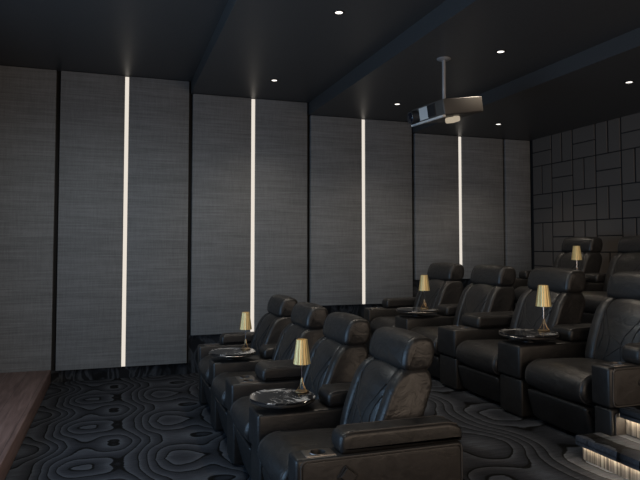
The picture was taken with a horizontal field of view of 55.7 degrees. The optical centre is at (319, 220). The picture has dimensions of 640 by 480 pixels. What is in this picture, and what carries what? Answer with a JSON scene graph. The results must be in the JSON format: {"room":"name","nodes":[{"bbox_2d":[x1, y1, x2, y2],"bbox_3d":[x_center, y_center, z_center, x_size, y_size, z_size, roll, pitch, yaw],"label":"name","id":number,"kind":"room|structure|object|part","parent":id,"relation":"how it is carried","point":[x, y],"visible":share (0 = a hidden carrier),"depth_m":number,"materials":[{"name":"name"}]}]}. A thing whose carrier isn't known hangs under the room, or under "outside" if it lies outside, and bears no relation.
{"room":"home theater","nodes":[
{"label":"home theater","id":0,"kind":"room"},
{"bbox_2d":[0,370,50,479],"bbox_3d":[-2.456,1.524,2.285,1.845,0.150,8.620,1,-3,-19],"label":"floor","id":1,"kind":"structure","parent":0,"point":[22,394],"depth_m":5.20,"materials":[{"name":"brown wood"}]},
{"bbox_2d":[5,373,250,479],"bbox_3d":[-1.393,1.677,2.680,4.115,0.120,8.700,1,-3,-19],"label":"floor","id":2,"kind":"structure","parent":0,"point":[148,427],"depth_m":4.80,"materials":[{"name":"carpet"}]},
{"bbox_2d":[198,332,253,403],"bbox_3d":[-0.764,1.421,5.938,0.849,0.647,0.148,1,-3,-19],"label":"console","id":3,"kind":"object","parent":2,"relation":"on","point":[235,339],"visible":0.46,"depth_m":5.83,"materials":[{"name":"black leather"}]},
{"bbox_2d":[209,344,275,429],"bbox_3d":[-0.505,1.390,5.162,0.844,0.642,0.250,1,-3,-19],"label":"console","id":4,"kind":"object","parent":2,"relation":"on","point":[217,366],"visible":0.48,"depth_m":5.01,"materials":[{"name":"black leather"}]},
{"bbox_2d":[209,347,255,359],"bbox_3d":[-0.739,1.128,5.110,0.392,0.064,0.392,1,-3,-19],"label":"tray table","id":5,"kind":"object","parent":4,"relation":"on","point":[230,353],"visible":0.96,"depth_m":5.04,"materials":[{"name":"black stone"}]},
{"bbox_3d":[-0.739,1.115,5.111,0.392,0.018,0.392,1,-3,-19],"label":"under plate","id":6,"kind":"part","parent":5,"relation":"part of","materials":[{"name":"black stone"}]},
{"bbox_2d":[240,312,251,349],"bbox_3d":[-0.638,0.943,5.210,0.106,0.315,0.105,1,-3,-19],"label":"table lamp","id":7,"kind":"object","parent":5,"relation":"on","point":[245,324],"visible":1,"depth_m":5.18,"materials":[{"name":"gold metal"}]},
{"bbox_3d":[-0.638,0.858,5.214,0.106,0.145,0.105,1,-3,-19],"label":"lamp shade","id":8,"kind":"part","parent":7,"relation":"part of","materials":[{"name":"gold metal"}]},
{"bbox_2d":[198,295,297,408],"bbox_3d":[-0.664,1.212,5.575,0.857,1.033,0.524,1,-3,-19],"label":"recliner","id":9,"kind":"object","parent":2,"relation":"on","point":[269,328],"visible":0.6,"depth_m":5.48,"materials":[{"name":"black leather"}]},
{"bbox_2d":[199,355,216,382],"bbox_3d":[-0.784,1.343,5.529,0.604,0.203,0.524,1,-3,-19],"label":"seat cushion","id":10,"kind":"object","parent":9,"relation":"on","point":[204,362],"depth_m":5.39,"materials":[{"name":"black leather"}]},
{"bbox_3d":[-0.450,1.158,5.650,0.353,0.607,0.338,1,-3,-19],"label":"backrest","id":11,"kind":"part","parent":9,"relation":"part of","materials":[{"name":"black leather"}]},
{"bbox_2d":[225,359,304,464],"bbox_3d":[-0.248,1.354,4.394,0.840,0.647,0.270,1,-3,-19],"label":"console","id":12,"kind":"object","parent":2,"relation":"on","point":[276,373],"visible":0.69,"depth_m":4.25,"materials":[{"name":"black leather"}]},
{"bbox_2d":[235,375,258,382],"bbox_3d":[-0.523,1.166,4.310,0.130,0.090,0.224,1,-3,-19],"label":"cup holder","id":13,"kind":"object","parent":12,"relation":"on","point":[250,378],"depth_m":4.29,"materials":[{"name":"grey metal"}]},
{"bbox_2d":[212,302,327,435],"bbox_3d":[-0.399,1.178,4.790,0.857,1.033,0.524,1,-3,-19],"label":"recliner","id":14,"kind":"object","parent":2,"relation":"on","point":[307,318],"visible":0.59,"depth_m":4.71,"materials":[{"name":"black leather"}]},
{"bbox_2d":[212,371,255,406],"bbox_3d":[-0.519,1.309,4.743,0.604,0.203,0.524,1,-3,-19],"label":"seat cushion","id":15,"kind":"object","parent":14,"relation":"on","point":[218,384],"depth_m":4.70,"materials":[{"name":"black leather"}]},
{"bbox_3d":[-0.185,1.124,4.864,0.353,0.607,0.338,1,-3,-19],"label":"backrest","id":16,"kind":"part","parent":14,"relation":"part of","materials":[{"name":"black leather"}]},
{"bbox_2d":[249,382,350,479],"bbox_3d":[0.012,1.324,3.628,0.844,0.642,0.250,1,-3,-19],"label":"console","id":17,"kind":"object","parent":2,"relation":"on","point":[326,411],"visible":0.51,"depth_m":3.50,"materials":[{"name":"black leather"}]},
{"bbox_2d":[249,388,315,408],"bbox_3d":[-0.222,1.062,3.576,0.392,0.064,0.392,1,-3,-19],"label":"tray table","id":18,"kind":"object","parent":17,"relation":"on","point":[280,398],"visible":0.98,"depth_m":3.51,"materials":[{"name":"black stone"}]},
{"bbox_3d":[-0.222,1.049,3.577,0.392,0.018,0.392,1,-3,-19],"label":"under plate","id":19,"kind":"part","parent":18,"relation":"part of","materials":[{"name":"black stone"}]},
{"bbox_2d":[293,339,310,392],"bbox_3d":[-0.110,0.876,3.675,0.106,0.315,0.105,1,-3,-19],"label":"table lamp","id":20,"kind":"object","parent":18,"relation":"on","point":[301,355],"visible":1,"depth_m":3.65,"materials":[{"name":"gold metal"}]},
{"bbox_3d":[-0.110,0.792,3.678,0.106,0.145,0.105,1,-3,-19],"label":"lamp shade","id":21,"kind":"part","parent":20,"relation":"part of","materials":[{"name":"gold metal"}]},
{"bbox_2d":[230,312,370,476],"bbox_3d":[-0.134,1.144,4.004,0.857,1.033,0.524,1,-3,-19],"label":"recliner","id":22,"kind":"object","parent":2,"relation":"on","point":[337,355],"visible":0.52,"depth_m":3.91,"materials":[{"name":"black leather"}]},
{"bbox_2d":[231,396,253,441],"bbox_3d":[-0.254,1.275,3.958,0.604,0.203,0.524,1,-3,-19],"label":"seat cushion","id":23,"kind":"object","parent":22,"relation":"on","point":[240,408],"depth_m":3.84,"materials":[{"name":"black leather"}]},
{"bbox_3d":[0.080,1.091,4.078,0.353,0.607,0.338,1,-3,-19],"label":"backrest","id":24,"kind":"part","parent":22,"relation":"part of","materials":[{"name":"black leather"}]},
{"bbox_2d":[258,326,433,479],"bbox_3d":[0.132,1.111,3.216,0.857,1.033,0.524,1,-3,-19],"label":"recliner","id":25,"kind":"object","parent":2,"relation":"on","point":[395,382],"visible":0.68,"depth_m":3.13,"materials":[{"name":"black leather"}]},
{"bbox_2d":[258,428,334,479],"bbox_3d":[0.012,1.242,3.169,0.604,0.203,0.524,1,-3,-19],"label":"seat cushion","id":26,"kind":"object","parent":25,"relation":"on","point":[274,449],"depth_m":3.12,"materials":[{"name":"black leather"}]},
{"bbox_3d":[0.346,1.057,3.290,0.353,0.607,0.338,1,-3,-19],"label":"backrest","id":27,"kind":"part","parent":25,"relation":"part of","materials":[{"name":"black leather"}]},
{"bbox_2d":[289,415,462,479],"bbox_3d":[0.278,1.288,2.849,0.849,0.647,0.162,1,-3,-19],"label":"armrest","id":28,"kind":"object","parent":2,"relation":"on","point":[424,447],"visible":1,"depth_m":2.82,"materials":[{"name":"black leather"}]},
{"bbox_2d":[301,448,335,457],"bbox_3d":[-0.009,1.100,2.770,0.140,0.090,0.096,1,-3,-19],"label":"cup holder","id":29,"kind":"object","parent":28,"relation":"on","point":[320,452],"depth_m":2.75,"materials":[{"name":"silver metal"}]},
{"bbox_3d":[0.125,1.150,2.730,0.107,0.105,0.012,1,-3,-19],"label":"release handle","id":30,"kind":"part","parent":28,"relation":"part of","materials":[{"name":"black leather"}]},
{"bbox_3d":[0.129,1.148,2.727,0.084,0.081,0.014,1,-3,-19],"label":"lever","id":31,"kind":"part","parent":28,"relation":"part of","materials":[{"name":"leather"}]},
{"bbox_3d":[0.299,1.170,2.796,0.797,0.188,0.010,1,-3,-19],"label":"panel","id":32,"kind":"part","parent":28,"relation":"part of","materials":[{"name":"leather"}]},
{"bbox_2d":[52,72,413,369],"bbox_3d":[-0.795,0.012,7.611,8.350,3.870,0.120,1,-3,-19],"label":"wall","id":33,"kind":"structure","parent":0,"point":[58,73],"depth_m":7.23,"materials":[{"name":"black paint"}]},
{"bbox_2d":[0,65,56,372],"bbox_3d":[-3.309,-0.025,6.658,0.715,3.351,0.078,1,-3,-19],"label":"wall panel","id":34,"kind":"object","parent":33,"relation":"attached to","point":[28,96],"visible":0.95,"depth_m":6.65,"materials":[{"name":"grey fabric"}]},
{"bbox_2d":[55,71,124,370],"bbox_3d":[-2.603,-0.015,6.896,0.686,3.351,0.078,1,-3,-19],"label":"wall panel","id":35,"kind":"object","parent":33,"relation":"attached to","point":[92,105],"visible":1,"depth_m":6.86,"materials":[{"name":"grey fabric"}]},
{"bbox_2d":[121,77,128,366],"bbox_3d":[-2.256,-0.008,7.019,0.047,3.349,0.066,1,-3,-19],"label":"strip light","id":36,"kind":"object","parent":33,"relation":"attached to","point":[126,118],"visible":1,"depth_m":6.99,"materials":[{"name":"white plastic"}]},
{"bbox_2d":[125,77,188,366],"bbox_3d":[-1.905,-0.004,7.130,0.686,3.351,0.078,1,-3,-19],"label":"wall panel","id":37,"kind":"object","parent":33,"relation":"attached to","point":[158,145],"visible":1,"depth_m":7.09,"materials":[{"name":"grey fabric"}]},
{"bbox_2d":[190,94,251,334],"bbox_3d":[-1.198,-0.083,7.372,0.714,2.888,0.078,1,-3,-19],"label":"wall panel","id":38,"kind":"object","parent":33,"relation":"attached to","point":[221,125],"visible":0.87,"depth_m":7.33,"materials":[{"name":"grey fabric"}]},
{"bbox_2d":[250,99,254,331],"bbox_3d":[-0.838,-0.076,7.500,0.047,2.886,0.066,1,-3,-19],"label":"strip light","id":39,"kind":"object","parent":33,"relation":"attached to","point":[253,100],"visible":0.62,"depth_m":7.48,"materials":[{"name":"white plastic"}]},
{"bbox_2d":[254,99,306,331],"bbox_3d":[-0.493,-0.072,7.610,0.675,2.888,0.078,1,-3,-19],"label":"wall panel","id":40,"kind":"object","parent":33,"relation":"attached to","point":[280,218],"visible":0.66,"depth_m":7.58,"materials":[{"name":"grey fabric"}]},
{"bbox_2d":[51,278,519,382],"bbox_3d":[-0.846,1.293,7.458,8.150,1.056,0.028,1,-3,-19],"label":"baseboard","id":41,"kind":"structure","parent":33,"relation":"attached to","point":[191,366],"depth_m":7.11,"materials":[{"name":"fabric"}]},
{"bbox_2d":[309,115,361,305],"bbox_3d":[0.205,-0.134,7.847,0.705,2.431,0.078,1,-3,-19],"label":"wall panel","id":42,"kind":"object","parent":33,"relation":"attached to","point":[335,143],"visible":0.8,"depth_m":7.80,"materials":[{"name":"grey fabric"}]},
{"bbox_2d":[362,119,364,303],"bbox_3d":[0.561,-0.127,7.973,0.047,2.429,0.066,1,-3,-19],"label":"strip light","id":43,"kind":"object","parent":33,"relation":"attached to","point":[363,121],"visible":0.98,"depth_m":7.94,"materials":[{"name":"white plastic"}]},
{"bbox_2d":[365,119,412,303],"bbox_3d":[0.908,-0.124,8.084,0.680,2.431,0.078,1,-3,-19],"label":"wall panel","id":44,"kind":"object","parent":33,"relation":"attached to","point":[388,144],"visible":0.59,"depth_m":8.04,"materials":[{"name":"grey fabric"}]},
{"bbox_2d":[412,133,459,279],"bbox_3d":[1.595,-0.195,8.319,0.676,1.983,0.078,1,-3,-19],"label":"wall panel","id":45,"kind":"object","parent":33,"relation":"attached to","point":[435,157],"visible":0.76,"depth_m":8.28,"materials":[{"name":"grey fabric"}]},
{"bbox_2d":[458,137,461,264],"bbox_3d":[1.938,-0.188,8.441,0.047,1.981,0.066,1,-3,-19],"label":"strip light","id":46,"kind":"object","parent":33,"relation":"attached to","point":[459,138],"visible":0.55,"depth_m":8.41,"materials":[{"name":"white plastic"}]},
{"bbox_2d":[461,136,503,278],"bbox_3d":[2.281,-0.185,8.550,0.670,1.983,0.078,1,-3,-19],"label":"wall panel","id":47,"kind":"object","parent":33,"relation":"attached to","point":[481,158],"visible":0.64,"depth_m":8.51,"materials":[{"name":"grey fabric"}]},
{"bbox_2d":[503,139,531,277],"bbox_3d":[2.837,-0.177,8.737,0.423,1.983,0.078,1,-3,-19],"label":"wall panel","id":48,"kind":"object","parent":33,"relation":"attached to","point":[516,153],"visible":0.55,"depth_m":8.70,"materials":[{"name":"grey fabric"}]},
{"bbox_2d":[0,0,639,140],"bbox_3d":[0.542,-1.751,3.480,8.200,0.703,8.700,1,-3,-19],"label":"ceiling","id":49,"kind":"structure","parent":0,"point":[565,65],"depth_m":5.58,"materials":[{"name":"paint"}]},
{"bbox_2d":[333,10,343,14],"bbox_3d":[0.149,-1.641,4.768,0.088,0.006,0.088,1,-3,-19],"label":"recessed light","id":50,"kind":"object","parent":49,"relation":"in","point":[337,12],"visible":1,"depth_m":4.77,"materials":[{"name":"white plastic"}]},
{"bbox_2d":[437,57,450,98],"bbox_3d":[1.112,-1.265,5.436,0.124,0.385,0.124,1,-3,-19],"label":"mount","id":51,"kind":"object","parent":49,"relation":"attached to","point":[443,60],"visible":0.92,"depth_m":5.42,"materials":[{"name":"grey paint"}]},
{"bbox_2d":[407,96,482,126],"bbox_3d":[1.105,-0.977,5.419,0.486,0.231,0.513,1,-3,-23],"label":"projector","id":52,"kind":"object","parent":51,"relation":"hanging from","point":[448,110],"visible":1,"depth_m":5.25,"materials":[{"name":"grey plastic"}]},
{"bbox_3d":[0.827,-0.939,5.502,0.036,0.090,0.090,-9,2,-23],"label":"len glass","id":53,"kind":"part","parent":52,"relation":"part of","materials":[{"name":"black glass"}]},
{"bbox_3d":[0.924,-0.959,5.405,0.005,0.110,0.135,-9,2,-23],"label":"plate","id":54,"kind":"part","parent":52,"relation":"part of","materials":[{"name":"grey metal"}]},
{"bbox_2d":[427,103,435,116],"bbox_3d":[0.972,-0.964,5.284,0.016,0.105,0.115,-9,2,-23],"label":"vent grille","id":55,"kind":"object","parent":52,"relation":"attached to","point":[431,108],"depth_m":5.28,"materials":[{"name":"black plastic"}]},
{"bbox_2d":[445,116,459,122],"bbox_3d":[1.169,-0.894,5.344,0.090,0.049,0.115,-9,2,-23],"label":"lamp","id":56,"kind":"object","parent":52,"relation":"attached to","point":[448,119],"depth_m":5.30,"materials":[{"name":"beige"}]},
{"bbox_2d":[368,353,627,479],"bbox_3d":[2.492,1.484,3.998,4.085,0.378,8.700,1,-3,-19],"label":"carpet","id":57,"kind":"object","parent":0,"point":[497,443],"depth_m":3.46,"materials":[{"name":"carpet"}]},
{"bbox_2d":[364,297,415,352],"bbox_3d":[0.885,1.108,6.508,0.849,0.564,0.148,1,-3,-19],"label":"console","id":58,"kind":"object","parent":57,"relation":"on","point":[390,305],"visible":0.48,"depth_m":6.40,"materials":[{"name":"black leather"}]},
{"bbox_2d":[370,262,463,332],"bbox_3d":[0.985,0.899,6.145,0.857,0.950,0.524,1,-3,-19],"label":"recliner","id":59,"kind":"object","parent":57,"relation":"on","point":[445,284],"visible":0.46,"depth_m":6.06,"materials":[{"name":"black leather"}]},
{"bbox_2d":[370,317,394,332],"bbox_3d":[0.865,1.072,6.097,0.604,0.203,0.524,1,-3,-19],"label":"seat cushion","id":60,"kind":"object","parent":59,"relation":"on","point":[378,322],"depth_m":6.04,"materials":[{"name":"black leather"}]},
{"bbox_3d":[1.199,0.887,6.218,0.353,0.607,0.338,1,-3,-19],"label":"backrest","id":61,"kind":"part","parent":59,"relation":"part of","materials":[{"name":"black leather"}]},
{"bbox_2d":[395,304,457,329],"bbox_3d":[1.144,1.077,5.731,0.844,0.559,0.250,1,-3,-19],"label":"console","id":62,"kind":"object","parent":57,"relation":"on","point":[445,315],"visible":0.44,"depth_m":5.61,"materials":[{"name":"black leather"}]},
{"bbox_2d":[396,307,437,316],"bbox_3d":[0.910,0.857,5.678,0.392,0.064,0.392,1,-3,-19],"label":"tray table","id":63,"kind":"object","parent":62,"relation":"on","point":[407,310],"visible":0.98,"depth_m":5.56,"materials":[{"name":"black stone"}]},
{"bbox_3d":[0.910,0.844,5.678,0.392,0.018,0.392,1,-3,-19],"label":"under plate","id":64,"kind":"part","parent":63,"relation":"part of","materials":[{"name":"brown metal"}]},
{"bbox_2d":[419,275,429,308],"bbox_3d":[0.986,0.669,5.727,0.106,0.315,0.105,1,-3,-19],"label":"table lamp","id":65,"kind":"object","parent":63,"relation":"on","point":[424,283],"visible":1,"depth_m":5.70,"materials":[{"name":"gold metal"}]},
{"bbox_3d":[0.986,0.585,5.731,0.106,0.145,0.105,1,-3,-19],"label":"lamp shade","id":66,"kind":"part","parent":65,"relation":"part of","materials":[{"name":"gold metal"}]},
{"bbox_2d":[410,265,515,377],"bbox_3d":[1.250,0.866,5.359,0.857,0.950,0.524,1,-3,-19],"label":"recliner","id":67,"kind":"object","parent":57,"relation":"on","point":[491,289],"visible":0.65,"depth_m":5.28,"materials":[{"name":"black leather"}]},
{"bbox_2d":[410,326,441,354],"bbox_3d":[1.130,1.038,5.311,0.604,0.203,0.524,1,-3,-19],"label":"seat cushion","id":68,"kind":"object","parent":67,"relation":"on","point":[431,332],"depth_m":5.16,"materials":[{"name":"black leather"}]},
{"bbox_3d":[1.464,0.854,5.432,0.353,0.607,0.338,1,-3,-19],"label":"backrest","id":69,"kind":"part","parent":67,"relation":"part of","materials":[{"name":"black leather"}]},
{"bbox_2d":[438,311,513,389],"bbox_3d":[1.401,1.042,4.964,0.840,0.564,0.270,1,-3,-19],"label":"console","id":70,"kind":"object","parent":57,"relation":"on","point":[479,325],"visible":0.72,"depth_m":4.82,"materials":[{"name":"black leather"}]},
{"bbox_2d":[447,325,473,328],"bbox_3d":[1.126,0.895,4.878,0.130,0.090,0.224,1,-3,-19],"label":"cup holder","id":71,"kind":"object","parent":70,"relation":"on","point":[450,326],"depth_m":4.86,"materials":[{"name":"brown metal"}]},
{"bbox_2d":[456,268,585,402],"bbox_3d":[1.515,0.832,4.573,0.857,0.950,0.524,1,-3,-19],"label":"recliner","id":72,"kind":"object","parent":57,"relation":"on","point":[480,374],"visible":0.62,"depth_m":4.48,"materials":[{"name":"black leather"}]},
{"bbox_2d":[456,339,502,374],"bbox_3d":[1.395,1.004,4.525,0.604,0.203,0.524,1,-3,-19],"label":"seat cushion","id":73,"kind":"object","parent":72,"relation":"on","point":[479,357],"depth_m":4.42,"materials":[{"name":"black leather"}]},
{"bbox_3d":[1.729,0.820,4.646,0.353,0.607,0.338,1,-3,-19],"label":"backrest","id":74,"kind":"part","parent":72,"relation":"part of","materials":[{"name":"black leather"}]},
{"bbox_2d":[498,323,590,416],"bbox_3d":[1.661,1.012,4.198,0.844,0.559,0.250,1,-3,-19],"label":"console","id":75,"kind":"object","parent":57,"relation":"on","point":[514,356],"visible":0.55,"depth_m":4.06,"materials":[{"name":"black leather"}]},
{"bbox_2d":[499,328,558,342],"bbox_3d":[1.427,0.791,4.144,0.392,0.064,0.392,1,-3,-19],"label":"tray table","id":76,"kind":"object","parent":75,"relation":"on","point":[527,335],"visible":0.97,"depth_m":4.08,"materials":[{"name":"black stone"}]},
{"bbox_3d":[1.427,0.778,4.144,0.392,0.018,0.392,1,-3,-19],"label":"under plate","id":77,"kind":"part","parent":76,"relation":"part of","materials":[{"name":"black stone"}]},
{"bbox_2d":[535,285,551,331],"bbox_3d":[1.553,0.604,4.210,0.106,0.315,0.105,1,-3,-19],"label":"table lamp","id":78,"kind":"object","parent":76,"relation":"on","point":[543,299],"visible":1,"depth_m":4.18,"materials":[{"name":"gold metal"}]},
{"bbox_3d":[1.553,0.519,4.214,0.106,0.145,0.105,1,-3,-19],"label":"lamp shade","id":79,"kind":"part","parent":78,"relation":"part of","materials":[{"name":"gold metal"}]},
{"bbox_2d":[525,272,639,434],"bbox_3d":[1.781,0.798,3.785,0.857,0.950,0.524,1,-3,-19],"label":"recliner","id":80,"kind":"object","parent":57,"relation":"on","point":[562,398],"visible":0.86,"depth_m":3.76,"materials":[{"name":"black leather"}]},
{"bbox_2d":[525,358,607,404],"bbox_3d":[1.661,0.971,3.737,0.604,0.203,0.524,1,-3,-19],"label":"seat cushion","id":81,"kind":"object","parent":80,"relation":"on","point":[561,381],"depth_m":3.62,"materials":[{"name":"black leather"}]},
{"bbox_3d":[1.995,0.786,3.858,0.353,0.607,0.338,1,-3,-19],"label":"backrest","id":82,"kind":"part","parent":80,"relation":"part of","materials":[{"name":"black leather"}]},
{"bbox_2d":[576,432,639,479],"bbox_3d":[2.005,1.134,1.718,0.268,0.123,3.265,1,-3,-19],"label":"step","id":83,"kind":"structure","parent":57,"relation":"on","point":[620,455],"depth_m":3.05,"materials":[{"name":"fabric"}]},
{"bbox_2d":[620,407,639,438],"bbox_3d":[2.125,1.000,1.725,0.046,0.141,3.190,1,-3,-19],"label":"step","id":84,"kind":"structure","parent":83,"relation":"on","point":[632,417],"depth_m":3.18,"materials":[{"name":"fabric"}]},
{"bbox_2d":[592,343,639,435],"bbox_3d":[1.927,0.976,3.418,0.849,0.564,0.162,1,-3,-19],"label":"console","id":85,"kind":"object","parent":57,"relation":"on","point":[615,385],"visible":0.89,"depth_m":3.27,"materials":[{"name":"black leather"}]},
{"bbox_2d":[601,362,633,366],"bbox_3d":[1.640,0.829,3.337,0.140,0.090,0.096,1,-3,-19],"label":"cup holder","id":86,"kind":"object","parent":85,"relation":"on","point":[612,364],"depth_m":3.32,"materials":[{"name":"brown metal"}]},
{"bbox_3d":[1.944,1.132,3.352,0.785,0.209,0.010,1,-3,-19],"label":"panel","id":87,"kind":"part","parent":85,"relation":"part of","materials":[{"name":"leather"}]},
{"bbox_3d":[1.948,0.899,3.364,0.797,0.188,0.010,1,-3,-19],"label":"panel","id":88,"kind":"part","parent":85,"relation":"part of","materials":[{"name":"leather"}]},
{"bbox_2d":[530,112,639,272],"bbox_3d":[4.474,-0.109,4.798,0.161,3.870,8.820,1,-3,-19],"label":"wall","id":89,"kind":"structure","parent":0,"point":[585,181],"depth_m":7.74,"materials":[{"name":"black fabric"}]},
{"bbox_2d":[627,405,639,438],"bbox_3d":[2.960,1.163,4.170,3.098,0.277,8.700,1,-3,-19],"label":"platform","id":90,"kind":"object","parent":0,"point":[637,408],"visible":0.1,"depth_m":3.22,"materials":[{"name":"carpet"}]},
{"bbox_2d":[511,270,531,310],"bbox_3d":[2.538,0.856,7.076,0.849,0.564,0.148,1,-3,-19],"label":"console","id":91,"kind":"object","parent":90,"relation":"on","point":[523,274],"visible":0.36,"depth_m":6.94,"materials":[{"name":"black leather"}]},
{"bbox_2d":[514,237,602,306],"bbox_3d":[2.639,0.647,6.713,0.857,0.950,0.524,1,-3,-19],"label":"recliner","id":92,"kind":"object","parent":90,"relation":"on","point":[590,247],"visible":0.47,"depth_m":6.66,"materials":[{"name":"black leather"}]},
{"bbox_2d":[514,286,528,300],"bbox_3d":[2.518,0.819,6.665,0.604,0.203,0.524,1,-3,-19],"label":"seat cushion","id":93,"kind":"object","parent":92,"relation":"on","point":[520,290],"depth_m":6.72,"materials":[{"name":"black leather"}]},
{"bbox_3d":[2.853,0.634,6.786,0.353,0.607,0.338,1,-3,-19],"label":"backrest","id":94,"kind":"part","parent":92,"relation":"part of","materials":[{"name":"black leather"}]},
{"bbox_2d":[583,273,605,290],"bbox_3d":[2.797,0.825,6.300,0.844,0.559,0.250,1,-3,-19],"label":"console","id":95,"kind":"object","parent":90,"relation":"on","point":[595,282],"visible":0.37,"depth_m":6.22,"materials":[{"name":"black leather"}]},
{"bbox_3d":[2.563,0.604,6.246,0.392,0.063,0.392,1,-3,-19],"label":"tray table","id":96,"kind":"object","parent":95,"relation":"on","visible":0},
{"bbox_2d":[571,246,581,269],"bbox_3d":[2.672,0.417,6.307,0.106,0.315,0.105,1,-3,-19],"label":"table lamp","id":97,"kind":"object","parent":96,"relation":"on","point":[576,252],"visible":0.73,"depth_m":6.28,"materials":[{"name":"beige fabric"}]},
{"bbox_3d":[2.672,0.332,6.311,0.106,0.145,0.105,1,-3,-19],"label":"lamp shade","id":98,"kind":"part","parent":97,"relation":"part of","materials":[{"name":"beige fabric"}]},
{"bbox_2d":[581,235,639,323],"bbox_3d":[2.904,0.613,5.928,0.857,0.950,0.524,1,-3,-19],"label":"recliner","id":99,"kind":"object","parent":90,"relation":"on","point":[627,259],"visible":0.36,"depth_m":5.98,"materials":[{"name":"black leather"}]},
{"bbox_2d":[581,291,606,312],"bbox_3d":[2.784,0.785,5.880,0.604,0.203,0.524,1,-3,-19],"label":"seat cushion","id":100,"kind":"object","parent":99,"relation":"on","point":[593,299],"depth_m":5.70,"materials":[{"name":"black leather"}]},
{"bbox_3d":[3.118,0.601,6.000,0.353,0.607,0.338,1,-3,-19],"label":"backrest","id":101,"kind":"part","parent":99,"relation":"part of","materials":[{"name":"black leather"}]}
]}

